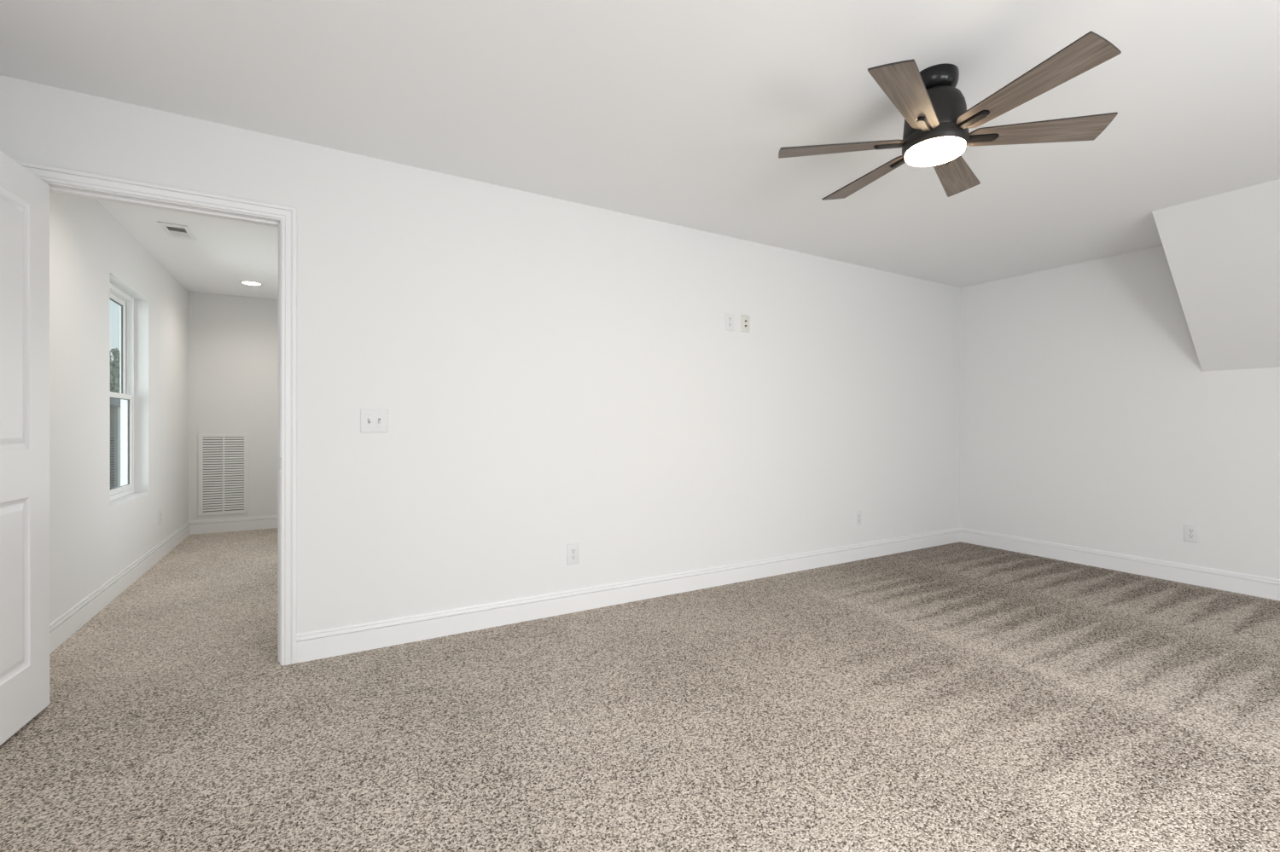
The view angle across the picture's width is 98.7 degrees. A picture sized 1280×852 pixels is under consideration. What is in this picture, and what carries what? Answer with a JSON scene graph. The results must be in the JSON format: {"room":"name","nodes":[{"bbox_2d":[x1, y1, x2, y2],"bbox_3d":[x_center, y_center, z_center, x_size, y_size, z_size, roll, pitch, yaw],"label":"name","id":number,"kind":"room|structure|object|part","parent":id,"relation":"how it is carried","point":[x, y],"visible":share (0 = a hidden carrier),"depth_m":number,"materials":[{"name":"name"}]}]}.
{"room":"empty bedroom","nodes":[
{"label":"empty bedroom","id":0,"kind":"room"},
{"bbox_2d":[49,192,188,623],"bbox_3d":[-3.648,-0.123,3.837,0.160,2.440,4.009,0,0,-30],"label":"wall","id":1,"kind":"structure","parent":0,"point":[93,538],"depth_m":3.32,"materials":[{"name":"white paint"}]},
{"bbox_2d":[49,521,190,654],"bbox_3d":[-3.545,1.030,3.833,0.014,0.134,3.889,0,0,-30],"label":"baseboard","id":2,"kind":"structure","parent":1,"relation":"attached to","point":[66,625],"depth_m":3.39,"materials":[{"name":"white paint"}]},
{"bbox_2d":[110,283,133,501],"bbox_3d":[-3.661,-0.229,3.785,0.072,1.477,0.897,0,0,-30],"label":"window","id":3,"kind":"structure","parent":1,"relation":"in","point":[125,302],"depth_m":4.13,"materials":[{"name":"white plastic"}]},
{"bbox_3d":[-3.675,-0.566,3.775,0.026,0.731,0.833,0,0,-30],"label":"sash","id":4,"kind":"part","parent":3,"relation":"part of","materials":[{"name":"white plastic"}]},
{"bbox_3d":[-3.646,0.121,3.796,0.026,0.707,0.833,0,0,-30],"label":"sash","id":5,"kind":"part","parent":3,"relation":"part of","materials":[{"name":"white plastic"}]},
{"bbox_2d":[158,509,161,524],"bbox_3d":[-3.957,0.749,4.535,0.008,0.122,0.078,0,0,-30],"label":"wall outlet","id":6,"kind":"object","parent":1,"relation":"attached to","point":[160,510],"visible":1,"depth_m":4.52,"materials":[{"name":"white plastic"}]},
{"bbox_2d":[188,290,278,521],"bbox_3d":[-3.920,-0.131,5.928,1.468,2.440,0.120,0,0,-30],"label":"wall","id":7,"kind":"structure","parent":0,"point":[233,340],"depth_m":5.71,"materials":[{"name":"white paint"}]},
{"bbox_2d":[197,433,248,516],"bbox_3d":[-4.278,0.493,5.648,0.413,0.832,0.010,0,0,-30],"label":"air vent","id":8,"kind":"object","parent":7,"relation":"in","point":[223,458],"visible":1,"depth_m":5.64,"materials":[{"name":"white metal"}]},
{"bbox_2d":[188,515,277,535],"bbox_3d":[-3.941,1.023,5.843,1.348,0.134,0.014,0,0,-30],"label":"baseboard","id":9,"kind":"structure","parent":7,"relation":"attached to","point":[261,522],"depth_m":5.68,"materials":[{"name":"white paint"}]},
{"bbox_2d":[0,75,960,634],"bbox_3d":[0.190,-0.112,3.681,6.864,2.440,0.115,0,0,-30],"label":"wall","id":10,"kind":"structure","parent":0,"point":[549,374],"depth_m":3.19,"materials":[{"name":"white paint"}]},
{"bbox_2d":[0,151,49,745],"bbox_3d":[-2.162,0.076,1.790,0.171,2.031,0.800,0,0,-25],"label":"door","id":11,"kind":"structure","parent":10,"relation":"in","point":[24,196],"depth_m":2.00,"materials":[{"name":"white paint"}]},
{"bbox_2d":[13,159,296,665],"bbox_3d":[-2.031,0.045,2.382,0.925,2.123,0.132,0,0,-30],"label":"door frame","id":12,"kind":"structure","parent":10,"relation":"attached to","point":[288,215],"depth_m":2.54,"materials":[{"name":"white paint"}]},
{"bbox_2d":[360,408,388,432],"bbox_3d":[-1.318,-0.026,2.727,0.124,0.117,0.021,0,0,-30],"label":"light switch","id":13,"kind":"object","parent":10,"relation":"attached to","point":[371,421],"visible":1,"depth_m":2.73,"materials":[{"name":"white plastic"}]},
{"bbox_2d":[566,543,579,565],"bbox_3d":[-0.398,0.763,3.273,0.078,0.122,0.008,0,0,-30],"label":"wall outlet","id":14,"kind":"object","parent":10,"relation":"attached to","point":[573,550],"visible":1,"depth_m":3.27,"materials":[{"name":"white plastic"}]},
{"bbox_2d":[570,555,575,560],"bbox_3d":[-0.397,0.784,3.272,0.034,0.027,0.003,0,0,-30],"label":"receptacle","id":15,"kind":"object","parent":14,"relation":"attached to","point":[573,557],"depth_m":3.27,"materials":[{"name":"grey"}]},
{"bbox_2d":[570,548,575,553],"bbox_3d":[-0.397,0.743,3.272,0.034,0.027,0.003,0,0,-30],"label":"receptacle","id":16,"kind":"object","parent":14,"relation":"attached to","point":[573,550],"depth_m":3.27,"materials":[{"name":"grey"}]},
{"bbox_2d":[296,527,960,663],"bbox_3d":[0.739,1.042,3.930,5.422,0.134,0.014,0,0,-30],"label":"baseboard","id":17,"kind":"structure","parent":10,"relation":"attached to","point":[320,644],"depth_m":3.26,"materials":[{"name":"white paint"}]},
{"bbox_2d":[725,313,733,331],"bbox_3d":[0.632,-0.732,3.864,0.078,0.122,0.008,0,0,-30],"label":"wall outlet","id":18,"kind":"object","parent":10,"relation":"attached to","point":[729,317],"visible":1,"depth_m":3.86,"materials":[{"name":"white plastic"}]},
{"bbox_2d":[740,314,749,332],"bbox_3d":[0.757,-0.734,3.931,0.078,0.122,0.017,0,0,-30],"label":"jack plate","id":19,"kind":"object","parent":10,"relation":"attached to","point":[744,319],"visible":1,"depth_m":3.93,"materials":[{"name":"white plastic"}]},
{"bbox_2d":[855,511,861,526],"bbox_3d":[1.810,0.765,4.555,0.078,0.122,0.008,0,0,-30],"label":"wall outlet","id":20,"kind":"object","parent":10,"relation":"attached to","point":[858,514],"visible":1,"depth_m":4.55,"materials":[{"name":"white plastic"}]},
{"bbox_2d":[0,528,1279,851],"bbox_3d":[0.297,1.184,3.494,6.864,0.150,8.575,0,0,-30],"label":"floor","id":21,"kind":"structure","parent":0,"point":[956,697],"depth_m":2.05,"materials":[{"name":"carpet"}]},
{"bbox_2d":[0,0,1279,300],"bbox_3d":[0.304,-1.391,3.486,6.864,0.120,8.575,0,0,-30],"label":"ceiling","id":22,"kind":"structure","parent":0,"point":[681,113],"depth_m":2.25,"materials":[{"name":"white paint"}]},
{"bbox_2d":[157,221,197,240],"bbox_3d":[-3.172,-1.337,3.778,0.155,0.008,0.328,0,0,-30],"label":"ceiling vent","id":23,"kind":"object","parent":22,"relation":"in","point":[173,230],"visible":1,"depth_m":3.77,"materials":[{"name":"white metal"}]},
{"bbox_2d":[239,280,262,285],"bbox_3d":[-3.660,-1.344,5.176,0.182,0.006,0.182,0,0,-30],"label":"recessed light","id":24,"kind":"object","parent":22,"relation":"in","point":[246,282],"visible":1,"depth_m":5.17,"materials":[{"name":"white glass"}]},
{"bbox_2d":[778,30,1121,200],"bbox_3d":[1.118,-1.173,2.084,1.119,0.300,1.148,0,0,-30],"label":"ceiling fan","id":25,"kind":"object","parent":22,"relation":"hanging from","point":[938,121],"visible":1,"depth_m":1.98,"materials":[{"name":"brown wood"}]},
{"bbox_3d":[0.781,-1.084,2.144,0.467,0.006,0.133,0,12,10],"label":"blade","id":26,"kind":"part","parent":25,"relation":"part of","materials":[{"name":"brown wood"}]},
{"bbox_3d":[1.001,-1.084,2.405,0.133,0.006,0.467,-12,4,-19],"label":"blade","id":27,"kind":"part","parent":25,"relation":"part of","materials":[{"name":"brown wood"}]},
{"bbox_3d":[0.898,-1.083,1.823,0.133,0.006,0.467,15,10,39],"label":"blade","id":28,"kind":"part","parent":25,"relation":"part of","materials":[{"name":"brown wood"}]},
{"bbox_2d":[904,136,965,166],"bbox_3d":[1.117,-1.036,2.084,0.204,0.026,0.204,0,0,-30],"label":"diffuser","id":29,"kind":"object","parent":25,"relation":"attached to","point":[920,151],"depth_m":2.05,"materials":[{"name":"white glass"}]},
{"bbox_3d":[1.337,-1.083,2.346,0.133,0.006,0.467,-15,-9,39],"label":"blade","id":30,"kind":"part","parent":25,"relation":"part of","materials":[{"name":"brown wood"}]},
{"bbox_3d":[1.234,-1.081,1.763,0.133,0.006,0.467,12,-4,-20],"label":"blade","id":31,"kind":"part","parent":25,"relation":"part of","materials":[{"name":"brown wood"}]},
{"bbox_3d":[1.454,-1.082,2.025,0.467,0.006,0.133,0,-11,10],"label":"blade","id":32,"kind":"part","parent":25,"relation":"part of","materials":[{"name":"brown wood"}]},
{"bbox_2d":[959,245,1279,579],"bbox_3d":[4.252,-0.099,3.400,0.120,2.440,4.451,0,0,-30],"label":"wall","id":33,"kind":"structure","parent":0,"point":[1090,417],"depth_m":4.27,"materials":[{"name":"white paint"}]},
{"bbox_2d":[960,527,1279,600],"bbox_3d":[4.160,1.053,3.421,0.014,0.134,4.331,0,0,-30],"label":"baseboard","id":34,"kind":"structure","parent":33,"relation":"attached to","point":[1262,587],"depth_m":4.14,"materials":[{"name":"white paint"}]},
{"bbox_2d":[1183,523,1198,543],"bbox_3d":[3.896,0.760,3.885,0.008,0.122,0.078,0,0,-30],"label":"wall outlet","id":35,"kind":"object","parent":33,"relation":"attached to","point":[1190,532],"visible":1,"depth_m":3.88,"materials":[{"name":"white plastic"}]},
{"bbox_2d":[1187,535,1194,538],"bbox_3d":[3.894,0.781,3.884,0.003,0.027,0.034,0,0,-30],"label":"receptacle","id":36,"kind":"object","parent":35,"relation":"attached to","point":[1189,536],"depth_m":3.88,"materials":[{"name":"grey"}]},
{"bbox_2d":[1187,529,1194,533],"bbox_3d":[3.894,0.740,3.884,0.003,0.027,0.034,0,0,-30],"label":"receptacle","id":37,"kind":"object","parent":35,"relation":"attached to","point":[1189,531],"depth_m":3.88,"materials":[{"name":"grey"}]},
{"bbox_2d":[1152,179,1279,372],"bbox_3d":[4.205,-0.845,2.466,0.899,0.942,2.650,0,0,-30],"label":"wall","id":38,"kind":"structure","parent":0,"point":[1222,251],"depth_m":3.38,"materials":[{"name":"white paint"}]},
{"label":"outside","id":39,"kind":"structure","parent":0,"visible":0},
{"bbox_3d":[-46.732,4.026,19.142,58.400,0.200,100.000,0,0,-30],"label":"ground","id":40,"kind":"structure","parent":39,"visible":0},
{"bbox_2d":[110,347,119,393],"bbox_3d":[-21.098,0.385,22.469,2.232,7.203,2.375,0,0,-30],"label":"tree","id":41,"kind":"object","parent":40,"relation":"on","point":[114,365],"visible":0.05,"depth_m":21.97,"materials":[{"name":"green plant"}]},
{"bbox_2d":[110,398,120,489],"bbox_3d":[-14.459,1.676,13.187,8.200,4.720,7.200,0,0,-10],"label":"house","id":42,"kind":"structure","parent":40,"relation":"on","point":[114,404],"depth_m":10.42,"materials":[{"name":"grey"}]}
]}

